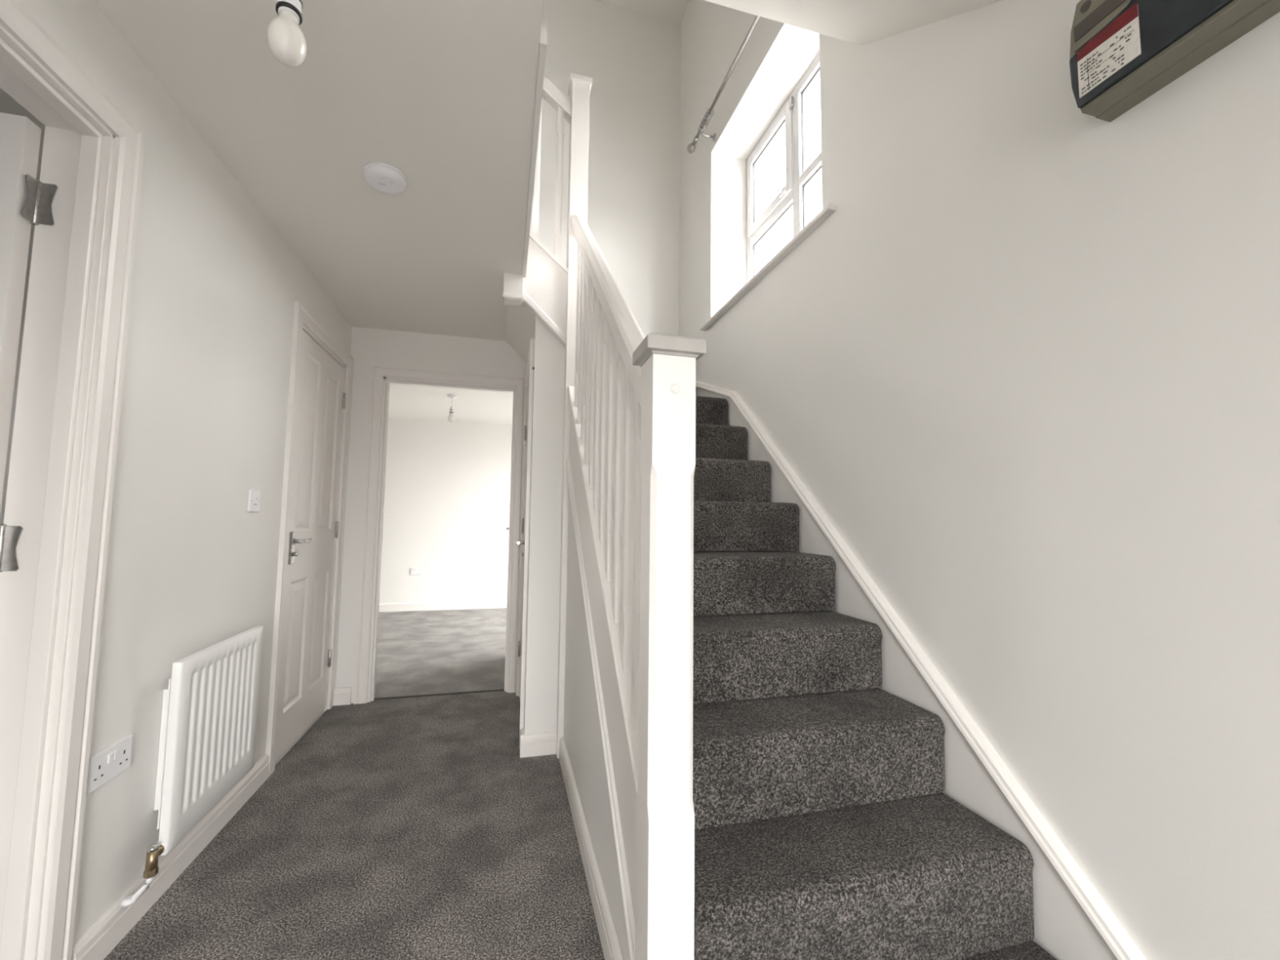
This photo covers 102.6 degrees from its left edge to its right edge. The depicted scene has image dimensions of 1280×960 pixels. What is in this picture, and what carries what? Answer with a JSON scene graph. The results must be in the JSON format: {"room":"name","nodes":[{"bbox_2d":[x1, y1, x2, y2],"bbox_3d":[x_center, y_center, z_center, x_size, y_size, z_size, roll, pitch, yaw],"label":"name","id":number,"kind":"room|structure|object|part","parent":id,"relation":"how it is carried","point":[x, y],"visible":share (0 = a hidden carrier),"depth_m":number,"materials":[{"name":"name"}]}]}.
{"room":"house entrance hallway","nodes":[
{"label":"house entrance hallway","id":0,"kind":"room"},
{"bbox_2d":[0,223,34,524],"bbox_3d":[-2.136,-0.116,-0.092,2.016,2.400,4.500,2,-5,-15],"label":"wall","id":1,"kind":"structure","parent":0,"point":[27,278],"depth_m":2.06,"materials":[{"name":"white paint"}]},
{"bbox_2d":[0,87,44,180],"bbox_3d":[-2.076,-1.236,0.007,1.916,0.050,4.300,2,-5,-15],"label":"ceiling","id":2,"kind":"structure","parent":0,"point":[8,104],"depth_m":1.52,"materials":[{"name":"white paint"}]},
{"bbox_2d":[23,0,351,944],"bbox_3d":[-1.512,-1.299,0.675,0.750,4.990,5.290,2,-5,-15],"label":"wall","id":3,"kind":"structure","parent":0,"point":[215,287],"depth_m":1.54,"materials":[{"name":"white paint"}]},
{"bbox_2d":[0,0,145,959],"bbox_3d":[-1.621,0.094,0.679,0.913,2.111,0.964,2,-5,-15],"label":"door","id":4,"kind":"structure","parent":3,"relation":"in","point":[82,208],"depth_m":1.17,"materials":[{"name":"white wood"}]},
{"bbox_2d":[85,733,133,795],"bbox_3d":[-1.346,0.719,1.304,0.014,0.086,0.146,2,-5,-15],"label":"wall socket","id":5,"kind":"object","parent":3,"relation":"attached to","point":[104,766],"visible":0.92,"depth_m":1.29,"materials":[{"name":"white plastic"}]},
{"bbox_2d":[71,754,268,959],"bbox_3d":[-1.460,1.183,1.690,0.018,0.098,1.025,2,-5,-15],"label":"baseboard","id":6,"kind":"structure","parent":3,"relation":"attached to","point":[102,937],"depth_m":1.52,"materials":[{"name":"white wood"}]},
{"bbox_2d":[119,625,262,907],"bbox_3d":[-1.395,0.835,1.631,0.091,0.615,0.558,2,-5,-15],"label":"radiator","id":7,"kind":"object","parent":3,"relation":"attached to","point":[211,699],"visible":1,"depth_m":1.56,"materials":[{"name":"white metal"}]},
{"bbox_3d":[-1.367,0.787,1.667,0.022,0.515,0.510,2,-5,-15],"label":"panel","id":8,"kind":"part","parent":7,"relation":"part of","materials":[{"name":"white metal"}]},
{"bbox_2d":[247,488,261,511],"bbox_3d":[-1.514,0.082,2.016,0.012,0.086,0.086,2,-5,-15],"label":"light switch","id":9,"kind":"object","parent":3,"relation":"attached to","point":[254,495],"visible":1,"depth_m":2.00,"materials":[{"name":"white plastic"}]},
{"bbox_2d":[265,300,353,777],"bbox_3d":[-1.737,0.254,2.680,0.190,2.096,0.876,2,-5,-15],"label":"door","id":10,"kind":"structure","parent":3,"relation":"in","point":[303,677],"depth_m":2.62,"materials":[{"name":"white wood"}]},
{"bbox_3d":[-1.606,0.291,2.448,0.052,0.032,0.130,2,-5,-15],"label":"lever handle","id":11,"kind":"part","parent":10,"relation":"part of","materials":[{"name":"metal"}]},
{"bbox_2d":[93,0,542,341],"bbox_3d":[-0.652,-1.146,0.840,1.005,0.030,5.190,2,-5,-15],"label":"ceiling","id":12,"kind":"structure","parent":0,"point":[442,93],"depth_m":1.57,"materials":[{"name":"white paint"}]},
{"bbox_2d":[266,0,306,66],"bbox_3d":[-0.648,-0.944,0.956,0.090,0.355,0.090,2,-5,-15],"label":"pendant light","id":13,"kind":"object","parent":12,"relation":"hanging from","point":[286,42],"visible":1,"depth_m":0.93,"materials":[{"name":"white glass"}]},
{"bbox_2d":[362,161,407,194],"bbox_3d":[-0.887,-1.041,1.787,0.140,0.040,0.140,2,-5,-15],"label":"smoke detector","id":14,"kind":"object","parent":12,"relation":"attached to","point":[385,178],"visible":1,"depth_m":1.75,"materials":[{"name":"white plastic"}]},
{"bbox_2d":[522,0,547,277],"bbox_3d":[-0.399,-1.210,1.904,0.024,0.349,1.281,2,-5,-15],"label":"trim","id":15,"kind":"structure","parent":12,"relation":"attached to","point":[543,40],"depth_m":1.51,"materials":[{"name":"white wood"}]},
{"bbox_2d":[103,608,604,959],"bbox_3d":[-1.294,1.298,2.206,4.500,0.050,8.500,2,-5,-15],"label":"floor","id":16,"kind":"structure","parent":0,"point":[419,828],"depth_m":1.76,"materials":[{"name":"grey carpet"}]},
{"bbox_2d":[373,688,504,699],"bbox_3d":[-1.252,1.350,3.233,0.796,0.005,0.017,2,-5,-15],"label":"trim","id":17,"kind":"structure","parent":16,"relation":"on","point":[475,691],"depth_m":3.23,"materials":[{"name":"black"}]},
{"bbox_2d":[524,315,564,733],"bbox_3d":[-0.565,0.260,2.969,0.185,2.153,0.930,2,-5,-15],"label":"wall pier","id":18,"kind":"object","parent":16,"relation":"on","point":[540,697],"visible":0.54,"depth_m":2.51,"materials":[{"name":"white paint"}]},
{"bbox_2d":[519,727,524,752],"bbox_3d":[-0.566,1.251,2.455,0.018,0.098,0.080,2,-5,-15],"label":"baseboard","id":19,"kind":"structure","parent":18,"relation":"attached to","point":[522,731],"depth_m":2.46,"materials":[{"name":"white wood"}]},
{"bbox_2d":[515,338,534,739],"bbox_3d":[-0.642,0.317,2.976,0.158,2.038,0.821,2,-5,-15],"label":"door","id":20,"kind":"structure","parent":18,"relation":"attached to","point":[523,542],"depth_m":2.88,"materials":[{"name":"white wood"}]},
{"bbox_3d":[-0.640,0.335,2.760,0.052,0.032,0.130,2,-5,-15],"label":"lever handle","id":21,"kind":"part","parent":20,"relation":"part of","materials":[{"name":"metal"}]},
{"bbox_2d":[520,731,556,757],"bbox_3d":[-0.477,1.250,2.427,0.175,0.098,0.018,2,-5,-15],"label":"baseboard","id":22,"kind":"object","parent":18,"relation":"attached to","point":[533,744],"visible":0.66,"depth_m":2.42,"materials":[{"name":"white wood"}]},
{"bbox_2d":[502,73,1146,959],"bbox_3d":[0.065,-0.541,2.101,1.252,3.659,3.040,2,-5,-15],"label":"staircase","id":23,"kind":"structure","parent":16,"relation":"on","point":[791,775],"depth_m":1.27,"materials":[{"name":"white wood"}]},
{"bbox_3d":[-0.620,-1.599,2.586,0.090,1.400,0.090,2,-5,-15],"label":"newel post","id":24,"kind":"part","parent":23,"relation":"part of","materials":[{"name":"white wood"}]},
{"bbox_3d":[-0.476,-0.806,2.555,0.218,0.259,0.034,2,-5,-15],"label":"string moulding","id":25,"kind":"part","parent":23,"relation":"part of","materials":[{"name":"white wood"}]},
{"bbox_3d":[-0.475,-1.147,2.590,0.218,0.208,0.062,2,-5,-15],"label":"rail","id":26,"kind":"part","parent":23,"relation":"part of","materials":[{"name":"white wood"}]},
{"bbox_3d":[-0.466,-2.006,2.657,0.218,0.256,0.064,2,-5,-15],"label":"handrail","id":27,"kind":"part","parent":23,"relation":"part of","materials":[{"name":"white wood"}]},
{"bbox_3d":[-0.334,-0.378,2.572,0.090,3.370,0.090,2,-5,-15],"label":"newel post","id":28,"kind":"part","parent":23,"relation":"part of","materials":[{"name":"white wood"}]},
{"bbox_3d":[-0.174,0.477,1.752,0.016,1.305,1.452,2,-5,-15],"label":"string moulding","id":29,"kind":"part","parent":23,"relation":"part of","materials":[{"name":"white wood"}]},
{"bbox_3d":[-0.143,0.147,1.784,0.068,1.328,1.452,2,-5,-15],"label":"rail","id":30,"kind":"part","parent":23,"relation":"part of","materials":[{"name":"white wood"}]},
{"bbox_3d":[-0.134,-0.732,1.851,0.064,1.337,1.452,2,-5,-15],"label":"handrail","id":31,"kind":"part","parent":23,"relation":"part of","materials":[{"name":"white wood"}]},
{"bbox_3d":[0.050,0.471,1.012,0.090,1.447,0.090,2,-5,-15],"label":"newel post","id":32,"kind":"part","parent":23,"relation":"part of","materials":[{"name":"white wood"}]},
{"bbox_2d":[379,417,512,603],"bbox_3d":[-1.825,0.316,4.829,4.950,2.300,3.310,2,-5,-15],"label":"wall","id":33,"kind":"structure","parent":0,"point":[446,505],"depth_m":6.29,"materials":[{"name":"white paint"}]},
{"bbox_2d":[410,567,421,574],"bbox_3d":[-2.685,1.091,6.149,0.120,0.086,0.014,2,-5,-15],"label":"wall socket","id":34,"kind":"object","parent":33,"relation":"attached to","point":[414,571],"visible":1,"depth_m":6.15,"materials":[{"name":"white plastic"}]},
{"bbox_2d":[378,600,506,612],"bbox_3d":[-2.233,1.523,6.235,4.750,0.098,0.018,2,-5,-15],"label":"baseboard","id":35,"kind":"structure","parent":33,"relation":"attached to","point":[484,604],"depth_m":6.19,"materials":[{"name":"white wood"}]},
{"bbox_2d":[388,383,513,425],"bbox_3d":[-1.776,-0.851,4.980,4.850,0.050,3.210,2,-5,-15],"label":"ceiling","id":36,"kind":"structure","parent":0,"point":[407,402],"depth_m":5.42,"materials":[{"name":"white paint"}]},
{"bbox_2d":[447,394,457,422],"bbox_3d":[-1.832,-0.692,4.995,0.090,0.265,0.090,2,-5,-15],"label":"pendant light","id":37,"kind":"object","parent":36,"relation":"hanging from","point":[451,418],"visible":1,"depth_m":4.98,"materials":[{"name":"white plastic"}]},
{"bbox_3d":[-1.833,-0.607,4.988,0.061,0.094,0.061,2,-5,-15],"label":"bulb","id":38,"kind":"part","parent":37,"relation":"part of","materials":[{"name":"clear glass"}]},
{"bbox_2d":[335,0,680,703],"bbox_3d":[-0.624,-1.091,3.587,2.461,4.940,0.100,2,-5,-15],"label":"wall","id":39,"kind":"structure","parent":0,"point":[632,58],"depth_m":3.73,"materials":[{"name":"white paint"}]},
{"bbox_2d":[333,686,351,706],"bbox_3d":[-1.774,1.283,3.045,0.106,0.098,0.018,2,-5,-15],"label":"baseboard","id":40,"kind":"structure","parent":39,"relation":"attached to","point":[342,696],"depth_m":3.04,"materials":[{"name":"white wood"}]},
{"bbox_2d":[353,364,524,704],"bbox_3d":[-1.343,0.351,3.681,0.956,2.064,0.894,2,-5,-15],"label":"door frame","id":41,"kind":"structure","parent":39,"relation":"in","point":[381,375],"depth_m":3.22,"materials":[{"name":"white wood"}]},
{"bbox_2d":[506,302,535,363],"bbox_3d":[-0.625,-0.825,3.033,0.323,0.392,0.929,2,-5,-15],"label":"ceiling","id":42,"kind":"structure","parent":0,"point":[520,320],"depth_m":3.01,"materials":[{"name":"white paint"}]},
{"bbox_2d":[563,492,629,959],"bbox_3d":[-0.150,0.520,1.747,0.029,1.458,1.600,2,-5,-15],"label":"wall","id":43,"kind":"structure","parent":0,"point":[581,727],"depth_m":1.80,"materials":[{"name":"white paint"}]},
{"bbox_2d":[559,736,623,959],"bbox_3d":[-0.179,1.196,1.679,0.018,0.098,1.500,2,-5,-15],"label":"baseboard","id":44,"kind":"structure","parent":43,"relation":"attached to","point":[611,949],"depth_m":1.54,"materials":[{"name":"white wood"}]},
{"bbox_2d":[595,0,688,22],"bbox_3d":[0.018,-3.768,1.211,2.591,0.050,5.390,2,-5,-15],"label":"ceiling","id":45,"kind":"structure","parent":0,"point":[670,10],"depth_m":3.84,"materials":[{"name":"white paint"}]},
{"bbox_2d":[704,0,1002,45],"bbox_3d":[0.664,-2.486,0.246,1.155,2.640,3.180,2,-5,-15],"label":"ceiling","id":46,"kind":"structure","parent":0,"point":[860,22],"depth_m":1.61,"materials":[{"name":"white paint"}]},
{"bbox_2d":[679,0,1279,959],"bbox_3d":[1.097,-1.246,1.312,0.300,4.940,5.190,2,-5,-15],"label":"wall","id":47,"kind":"structure","parent":0,"point":[1024,365],"depth_m":1.17,"materials":[{"name":"white paint"}]},
{"bbox_2d":[687,15,759,153],"bbox_3d":[0.547,-2.210,2.692,0.119,0.084,1.475,2,-5,-15],"label":"pole","id":48,"kind":"object","parent":47,"relation":"attached to","point":[691,147],"visible":1,"depth_m":2.97,"materials":[{"name":"metal"}]},
{"bbox_2d":[699,52,835,330],"bbox_3d":[0.725,-1.557,2.703,0.348,1.135,1.332,2,-5,-15],"label":"window","id":49,"kind":"structure","parent":47,"relation":"in","point":[793,115],"depth_m":2.77,"materials":[{"name":"white plastic"}]},
{"bbox_3d":[0.692,-1.003,2.653,0.293,0.022,1.332,2,-5,-15],"label":"sill","id":50,"kind":"part","parent":49,"relation":"part of","materials":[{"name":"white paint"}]},
{"bbox_3d":[0.768,-1.802,3.024,0.044,0.510,0.503,2,-5,-15],"label":"sash","id":51,"kind":"part","parent":49,"relation":"part of","materials":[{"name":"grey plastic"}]},
{"bbox_3d":[0.774,-1.613,2.808,0.044,0.079,0.090,2,-5,-15],"label":"handle","id":52,"kind":"part","parent":49,"relation":"part of","materials":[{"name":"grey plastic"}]},
{"bbox_3d":[0.861,-1.553,2.739,0.065,1.135,1.152,2,-5,-15],"label":"frame","id":53,"kind":"part","parent":49,"relation":"part of","materials":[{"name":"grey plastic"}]},
{"bbox_2d":[1069,0,1279,122],"bbox_3d":[1.021,-0.895,0.789,0.094,0.243,0.631,2,-5,-15],"label":"fuse box","id":54,"kind":"object","parent":47,"relation":"attached to","point":[1123,52],"visible":1,"depth_m":0.96,"materials":[{"name":"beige plastic"}]},
{"bbox_2d":[1080,25,1133,93],"bbox_3d":[0.913,-0.823,1.005,0.001,0.068,0.092,2,-5,-15],"label":"print","id":55,"kind":"object","parent":54,"relation":"attached to","point":[1113,55],"depth_m":1.00,"materials":[{"name":"grey paper"}]}
]}

